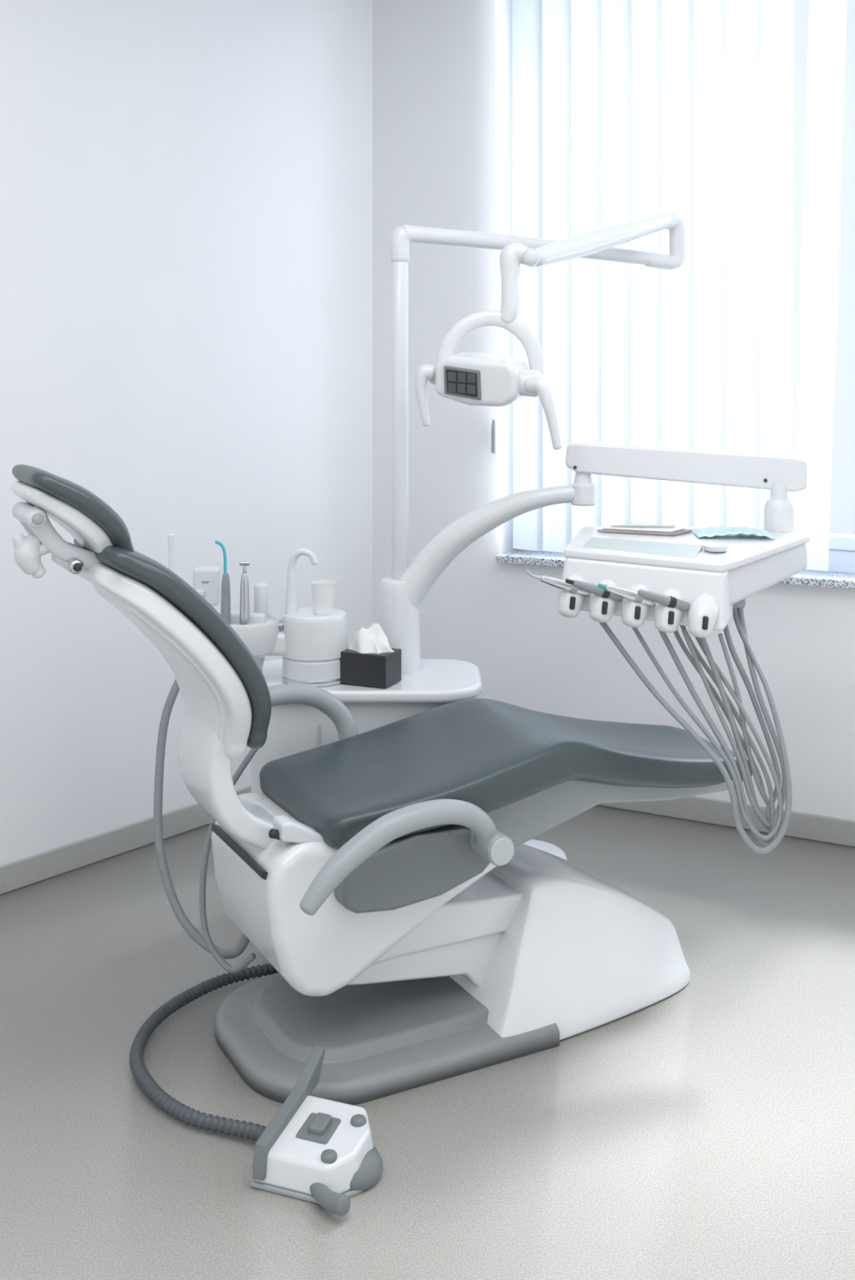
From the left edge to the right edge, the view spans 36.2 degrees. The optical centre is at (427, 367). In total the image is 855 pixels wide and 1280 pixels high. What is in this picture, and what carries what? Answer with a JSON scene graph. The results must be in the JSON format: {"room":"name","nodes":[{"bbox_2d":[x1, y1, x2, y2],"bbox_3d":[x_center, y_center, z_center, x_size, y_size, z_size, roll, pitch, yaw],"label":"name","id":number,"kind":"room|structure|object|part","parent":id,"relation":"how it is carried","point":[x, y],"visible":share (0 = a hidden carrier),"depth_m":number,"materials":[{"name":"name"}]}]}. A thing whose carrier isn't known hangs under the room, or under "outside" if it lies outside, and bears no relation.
{"room":"dental clinic","nodes":[
{"label":"dental clinic","id":0,"kind":"room"},
{"bbox_2d":[0,0,372,866],"bbox_3d":[-2.551,-0.050,2.675,0.200,3.300,7.100,0,0,41],"label":"wall","id":1,"kind":"structure","parent":0,"point":[186,185],"depth_m":4.44,"materials":[{"name":"paint"}]},
{"bbox_2d":[0,785,251,894],"bbox_3d":[-2.508,1.558,2.563,0.012,0.085,6.988,0,0,41],"label":"baseboard","id":2,"kind":"structure","parent":1,"relation":"attached to","point":[20,873],"depth_m":4.22,"materials":[{"name":"plastic"}]},
{"bbox_2d":[0,804,854,1279],"bbox_3d":[-0.800,1.650,1.560,8.800,0.100,8.120,0,0,0],"label":"floor","id":3,"kind":"structure","parent":0,"point":[704,1131],"depth_m":2.79,"materials":[{"name":"plastic"}]},
{"bbox_2d":[129,962,382,1216],"bbox_3d":[-0.411,1.536,2.915,0.497,0.169,1.049,0,0,-12],"label":"foot pedal","id":4,"kind":"object","parent":3,"relation":"on","point":[322,1152],"visible":0.91,"depth_m":2.60,"materials":[{"name":"grey plastic"}]},
{"bbox_3d":[-0.280,1.516,2.668,0.026,0.128,0.282,0,0,21],"label":"handle","id":5,"kind":"part","parent":4,"relation":"part of","materials":[{"name":"grey plastic"}]},
{"bbox_3d":[-0.191,1.572,2.482,0.040,0.040,0.115,0,0,-41],"label":"toe lever","id":6,"kind":"part","parent":4,"relation":"part of","materials":[{"name":"grey plastic"}]},
{"bbox_2d":[11,464,754,1105],"bbox_3d":[-0.013,0.908,3.228,1.900,1.385,0.894,0,0,-11],"label":"dental chair","id":7,"kind":"object","parent":3,"relation":"on","point":[400,908],"visible":0.98,"depth_m":3.05,"materials":[{"name":"white plastic"}]},
{"bbox_3d":[-0.838,0.393,2.740,0.057,0.086,0.056,0,0,-28],"label":"headrest knob","id":8,"kind":"part","parent":7,"relation":"part of","materials":[{"name":"white plastic"}]},
{"bbox_3d":[-0.805,0.378,2.758,0.072,0.050,0.028,0,0,-28],"label":"knob stem","id":9,"kind":"part","parent":7,"relation":"part of","materials":[{"name":"white plastic"}]},
{"bbox_2d":[12,464,134,551],"bbox_3d":[-0.769,0.314,2.833,0.220,0.204,0.300,0,0,-28],"label":"cushion","id":10,"kind":"object","parent":7,"relation":"on","point":[94,526],"depth_m":2.72,"materials":[{"name":"grey leather"}]},
{"bbox_3d":[-0.586,0.666,2.931,0.260,0.379,0.384,0,0,-28],"label":"shell panel","id":11,"kind":"part","parent":7,"relation":"part of","materials":[{"name":"white plastic"}]},
{"bbox_2d":[73,538,271,749],"bbox_3d":[-0.580,0.610,2.934,0.365,0.470,0.465,0,0,-28],"label":"cushion","id":12,"kind":"object","parent":7,"relation":"on","point":[224,692],"depth_m":2.77,"materials":[{"name":"grey leather"}]},
{"bbox_3d":[-0.279,1.034,2.913,0.120,0.068,0.060,0,0,-28],"label":"hinge plate","id":13,"kind":"part","parent":7,"relation":"part of","materials":[{"name":"white plastic"}]},
{"bbox_3d":[-0.376,0.953,3.366,0.438,0.262,0.082,0,0,-28],"label":"armrest","id":14,"kind":"part","parent":7,"relation":"part of","materials":[{"name":"grey plastic"}]},
{"bbox_3d":[-0.049,1.055,2.856,0.495,0.194,0.070,0,0,-31],"label":"armrest","id":15,"kind":"part","parent":7,"relation":"part of","materials":[{"name":"grey plastic"}]},
{"bbox_3d":[-0.027,1.133,2.967,0.387,0.157,0.062,0,0,-28],"label":"panel","id":16,"kind":"part","parent":7,"relation":"part of","materials":[{"name":"grey plastic"}]},
{"bbox_3d":[-0.034,1.458,3.225,0.594,0.165,0.260,0,0,-28],"label":"lift arm","id":17,"kind":"part","parent":7,"relation":"part of","materials":[{"name":"white plastic"}]},
{"bbox_3d":[-0.016,1.329,3.234,0.587,0.119,0.290,0,0,-28],"label":"lift arm","id":18,"kind":"part","parent":7,"relation":"part of","materials":[{"name":"white plastic"}]},
{"bbox_3d":[0.142,1.089,2.986,0.068,0.068,0.106,0,0,-28],"label":"armrest knuckle","id":19,"kind":"part","parent":7,"relation":"part of","materials":[{"name":"grey plastic"}]},
{"bbox_3d":[0.168,1.089,2.937,0.062,0.062,0.007,0,0,-28],"label":"armrest cap","id":20,"kind":"part","parent":7,"relation":"part of","materials":[{"name":"grey plastic"}]},
{"bbox_2d":[259,697,754,848],"bbox_3d":[0.257,1.009,3.379,1.315,0.214,0.525,0,0,-28],"label":"seat cushion","id":21,"kind":"object","parent":7,"relation":"on","point":[531,771],"depth_m":3.19,"materials":[{"name":"grey leather"}]},
{"bbox_2d":[525,482,809,853],"bbox_3d":[0.643,0.738,3.371,0.791,0.846,0.519,0,0,0],"label":"tray","id":22,"kind":"object","parent":7,"relation":"attached to","point":[670,582],"visible":0.99,"depth_m":3.25,"materials":[{"name":"white plastic"}]},
{"bbox_2d":[596,528,692,536],"bbox_3d":[0.591,0.444,3.554,0.250,0.016,0.070,0,0,14],"label":"packet","id":23,"kind":"object","parent":22,"relation":"on","point":[611,531],"visible":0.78,"depth_m":3.53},
{"bbox_2d":[602,523,684,532],"bbox_3d":[0.588,0.434,3.555,0.219,0.019,0.056,0,0,13],"label":"pouch","id":24,"kind":"object","parent":23,"relation":"on","point":[631,526],"visible":1,"depth_m":3.54,"materials":[{"name":"white paper"}]},
{"bbox_2d":[564,482,809,604],"bbox_3d":[0.696,0.458,3.416,0.688,0.285,0.428,0,0,0],"label":"tray","id":25,"kind":"object","parent":22,"relation":"on","point":[601,568],"depth_m":3.32,"materials":[{"name":"white plastic"}]},
{"bbox_2d":[702,543,728,551],"bbox_3d":[0.735,0.461,3.335,0.065,0.014,0.065,0,0,0],"label":"dish","id":26,"kind":"object","parent":22,"relation":"on","point":[707,547],"visible":1,"depth_m":3.31,"materials":[{"name":"white ceramic"}]},
{"bbox_2d":[168,441,806,860],"bbox_3d":[0.151,0.907,3.917,1.791,1.385,0.727,0,0,0],"label":"dental unit","id":27,"kind":"object","parent":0,"point":[310,645],"depth_m":3.66,"materials":[{"name":"white plastic"}]},
{"bbox_2d":[310,580,335,614],"bbox_3d":[-0.295,0.651,3.690,0.071,0.088,0.071,0,0,0],"label":"paper cup","id":28,"kind":"object","parent":27,"relation":"on","point":[322,591],"visible":1,"depth_m":3.67,"materials":[{"name":"white paper"}]},
{"bbox_2d":[339,622,400,688],"bbox_3d":[-0.160,0.804,3.685,0.144,0.168,0.104,0,0,24],"label":"tissue box","id":29,"kind":"object","parent":27,"relation":"on","point":[369,660],"visible":1,"depth_m":3.65,"materials":[{"name":"cardboard"}]},
{"bbox_2d":[390,211,685,578],"bbox_3d":[0.360,0.064,3.895,0.940,1.126,0.665,0,0,0],"label":"lamp","id":30,"kind":"object","parent":27,"relation":"attached to","point":[468,378],"depth_m":3.83,"materials":[{"name":"white plastic"}]},
{"bbox_2d":[372,0,854,821],"bbox_3d":[1.397,-0.050,4.537,3.500,3.300,0.280,0,0,27],"label":"wall","id":31,"kind":"structure","parent":0,"point":[433,60],"depth_m":5.00,"materials":[{"name":"paint"}]},
{"bbox_2d":[495,550,854,589],"bbox_3d":[1.390,0.722,4.426,2.470,0.027,0.165,0,0,27],"label":"windowsill","id":32,"kind":"object","parent":31,"relation":"attached to","point":[808,578],"visible":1,"depth_m":4.50,"materials":[{"name":"stone"}]},
{"bbox_2d":[511,0,846,571],"bbox_3d":[1.325,-0.427,4.333,2.540,2.205,0.050,0,0,27],"label":"vertical blinds","id":33,"kind":"object","parent":31,"relation":"attached to","point":[624,110],"visible":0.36,"depth_m":4.55,"materials":[{"name":"fabric"}]},
{"bbox_2d":[491,0,497,453],"bbox_3d":[0.254,-0.587,4.940,0.026,1.828,0.027,0,0,0],"label":"blind cord","id":34,"kind":"object","parent":33,"relation":"hanging from","point":[494,424],"visible":0.98,"depth_m":4.94,"materials":[{"name":"white plastic"}]},
{"bbox_3d":[0.254,-0.640,4.940,0.004,1.722,0.004,0,0,0],"label":"cord","id":35,"kind":"part","parent":34,"relation":"part of","materials":[{"name":"white fabric"}]},
{"bbox_2d":[514,548,854,573],"bbox_3d":[1.431,0.670,4.537,2.440,0.080,0.070,0,0,27],"label":"frame","id":36,"kind":"object","parent":31,"relation":"attached to","point":[838,561],"visible":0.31,"depth_m":4.50,"materials":[{"name":"white plastic"}]},
{"bbox_2d":[597,795,854,847],"bbox_3d":[1.335,1.558,4.405,3.488,0.085,0.012,0,0,27],"label":"baseboard","id":37,"kind":"structure","parent":31,"relation":"attached to","point":[800,825],"depth_m":4.54,"materials":[{"name":"plastic"}]},
{"bbox_2d":[828,533,854,551],"bbox_3d":[0.980,0.605,4.754,1.300,0.050,0.060,0,0,27],"label":"window","id":38,"kind":"structure","parent":31,"relation":"in","point":[836,541],"depth_m":4.49,"materials":[{"name":"white glass"}]}
]}

